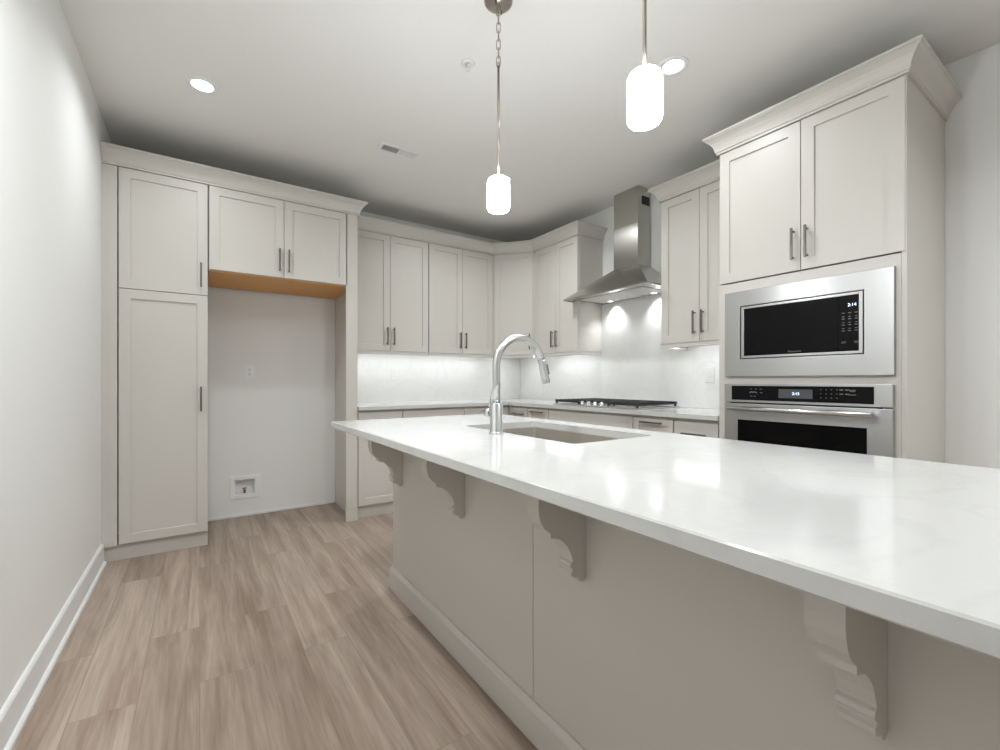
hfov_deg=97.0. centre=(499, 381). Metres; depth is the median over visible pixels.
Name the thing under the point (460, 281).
upper cabinet
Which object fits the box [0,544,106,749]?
baseboard
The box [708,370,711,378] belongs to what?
socket
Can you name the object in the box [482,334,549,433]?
faucet
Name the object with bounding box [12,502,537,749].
floor
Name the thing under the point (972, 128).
wall
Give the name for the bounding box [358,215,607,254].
crown molding
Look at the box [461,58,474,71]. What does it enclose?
sprinkler
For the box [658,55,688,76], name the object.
recessed light
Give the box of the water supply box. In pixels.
[230,474,259,499]
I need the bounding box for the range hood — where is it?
[563,185,660,304]
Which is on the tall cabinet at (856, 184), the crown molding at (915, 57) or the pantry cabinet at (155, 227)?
the crown molding at (915, 57)
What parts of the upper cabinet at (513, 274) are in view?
light rail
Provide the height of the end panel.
2.455 m
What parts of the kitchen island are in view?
panel, baseboard, panel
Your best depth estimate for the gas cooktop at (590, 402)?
3.50 m
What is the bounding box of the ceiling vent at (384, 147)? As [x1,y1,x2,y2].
[376,142,420,160]
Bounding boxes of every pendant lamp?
[484,0,512,213]
[627,0,662,130]
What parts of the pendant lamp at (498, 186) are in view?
rod, lamp shade, chain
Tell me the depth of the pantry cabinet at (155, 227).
2.85 m
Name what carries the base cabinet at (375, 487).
on the floor
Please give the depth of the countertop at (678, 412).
3.70 m
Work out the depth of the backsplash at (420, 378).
4.62 m
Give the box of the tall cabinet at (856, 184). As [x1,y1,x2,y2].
[719,74,944,462]
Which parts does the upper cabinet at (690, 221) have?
light rail, door, light rail, handle, handle, door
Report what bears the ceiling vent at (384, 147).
in the ceiling
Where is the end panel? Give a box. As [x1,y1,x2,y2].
[335,293,345,511]
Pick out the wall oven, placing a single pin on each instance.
(850, 418)
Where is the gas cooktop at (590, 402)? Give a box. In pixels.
[553,398,678,409]
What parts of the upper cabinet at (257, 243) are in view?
door, underside panel, handle, handle, door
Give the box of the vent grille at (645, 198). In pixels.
[642,195,648,205]
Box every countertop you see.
[331,414,999,659]
[358,398,718,420]
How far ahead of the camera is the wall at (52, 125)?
1.71 m
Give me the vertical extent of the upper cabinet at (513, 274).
1.090 m
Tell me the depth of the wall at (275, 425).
3.81 m
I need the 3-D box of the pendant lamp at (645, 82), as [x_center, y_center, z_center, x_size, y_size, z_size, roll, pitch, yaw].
[0.403,-1.171,1.234,0.122,0.906,0.122,0,0,-34]
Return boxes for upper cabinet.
[208,185,346,298]
[358,229,427,355]
[428,243,492,357]
[493,252,534,357]
[535,235,601,357]
[660,180,720,349]
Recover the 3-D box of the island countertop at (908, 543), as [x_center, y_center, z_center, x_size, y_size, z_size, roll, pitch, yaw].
[0.342,0.220,1.369,0.993,0.030,2.822,0,0,-34]
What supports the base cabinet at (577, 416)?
on the floor
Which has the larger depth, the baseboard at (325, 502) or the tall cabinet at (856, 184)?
the baseboard at (325, 502)
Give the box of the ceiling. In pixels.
[59,0,999,241]
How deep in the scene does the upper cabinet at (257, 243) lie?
3.26 m
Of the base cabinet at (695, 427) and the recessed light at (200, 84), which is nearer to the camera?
the recessed light at (200, 84)
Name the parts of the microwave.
door, control panel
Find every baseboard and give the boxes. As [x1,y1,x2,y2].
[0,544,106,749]
[208,501,326,520]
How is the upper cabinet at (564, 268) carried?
attached to the wall at (972, 128)
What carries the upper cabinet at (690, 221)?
attached to the wall at (972, 128)
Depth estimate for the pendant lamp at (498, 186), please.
1.88 m
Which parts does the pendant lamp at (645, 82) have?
lamp shade, rod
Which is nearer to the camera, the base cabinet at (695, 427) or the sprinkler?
the sprinkler
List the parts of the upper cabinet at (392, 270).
door, handle, light rail, door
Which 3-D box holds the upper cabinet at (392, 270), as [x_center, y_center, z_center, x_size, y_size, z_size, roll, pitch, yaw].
[-1.086,-0.790,4.167,0.766,1.090,0.365,0,0,-34]
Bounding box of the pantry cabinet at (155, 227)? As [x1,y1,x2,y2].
[102,163,207,561]
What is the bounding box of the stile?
[345,214,357,521]
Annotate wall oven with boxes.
[724,384,894,457]
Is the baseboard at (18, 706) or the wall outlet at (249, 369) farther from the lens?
the wall outlet at (249, 369)
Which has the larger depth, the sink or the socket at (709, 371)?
the socket at (709, 371)
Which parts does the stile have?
foot trim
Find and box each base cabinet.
[358,409,401,518]
[402,407,463,417]
[463,405,509,414]
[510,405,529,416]
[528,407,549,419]
[549,408,634,428]
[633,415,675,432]
[674,418,718,437]
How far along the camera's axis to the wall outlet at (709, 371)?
3.31 m
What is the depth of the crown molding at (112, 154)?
3.03 m
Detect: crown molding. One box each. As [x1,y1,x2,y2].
[100,141,367,215]
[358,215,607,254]
[648,34,962,202]
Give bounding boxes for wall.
[0,0,111,709]
[207,185,518,517]
[521,43,999,468]
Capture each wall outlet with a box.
[245,365,253,378]
[705,367,713,382]
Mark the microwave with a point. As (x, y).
(844, 324)
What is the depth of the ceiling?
2.38 m
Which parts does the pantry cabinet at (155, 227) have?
door, door, handle, handle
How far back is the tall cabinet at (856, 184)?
2.14 m
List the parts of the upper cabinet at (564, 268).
door, handle, light rail, door, light rail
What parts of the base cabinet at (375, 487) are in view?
door, drawer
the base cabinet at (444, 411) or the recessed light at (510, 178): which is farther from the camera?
the base cabinet at (444, 411)
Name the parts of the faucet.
lever, spout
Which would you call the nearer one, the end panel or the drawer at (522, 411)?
the end panel
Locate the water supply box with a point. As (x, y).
(248, 486)
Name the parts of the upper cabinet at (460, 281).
door, light rail, door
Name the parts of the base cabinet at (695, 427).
handle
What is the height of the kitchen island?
0.884 m
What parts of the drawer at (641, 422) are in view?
handle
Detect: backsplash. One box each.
[358,354,519,402]
[520,294,718,408]
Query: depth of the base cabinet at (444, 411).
3.94 m
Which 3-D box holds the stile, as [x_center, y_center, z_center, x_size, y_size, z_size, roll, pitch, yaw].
[-1.189,-0.107,3.552,0.095,2.455,0.026,0,0,-34]
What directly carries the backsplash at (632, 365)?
attached to the wall at (972, 128)
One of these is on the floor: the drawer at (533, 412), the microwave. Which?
the drawer at (533, 412)
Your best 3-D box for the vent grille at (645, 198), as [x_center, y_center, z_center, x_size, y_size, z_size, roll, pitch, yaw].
[1.224,-1.515,3.714,0.095,0.070,0.003,0,0,-34]
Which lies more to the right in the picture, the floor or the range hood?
the range hood
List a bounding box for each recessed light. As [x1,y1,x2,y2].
[186,76,218,94]
[503,174,512,182]
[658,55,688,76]
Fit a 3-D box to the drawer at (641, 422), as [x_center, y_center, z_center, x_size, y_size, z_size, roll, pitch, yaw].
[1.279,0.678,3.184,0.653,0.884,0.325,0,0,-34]
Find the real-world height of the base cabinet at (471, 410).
0.884 m
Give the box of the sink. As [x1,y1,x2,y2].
[503,427,618,443]
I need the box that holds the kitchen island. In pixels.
[368,440,999,749]
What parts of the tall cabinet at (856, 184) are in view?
door, handle, handle, frame, door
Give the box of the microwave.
[725,266,895,376]

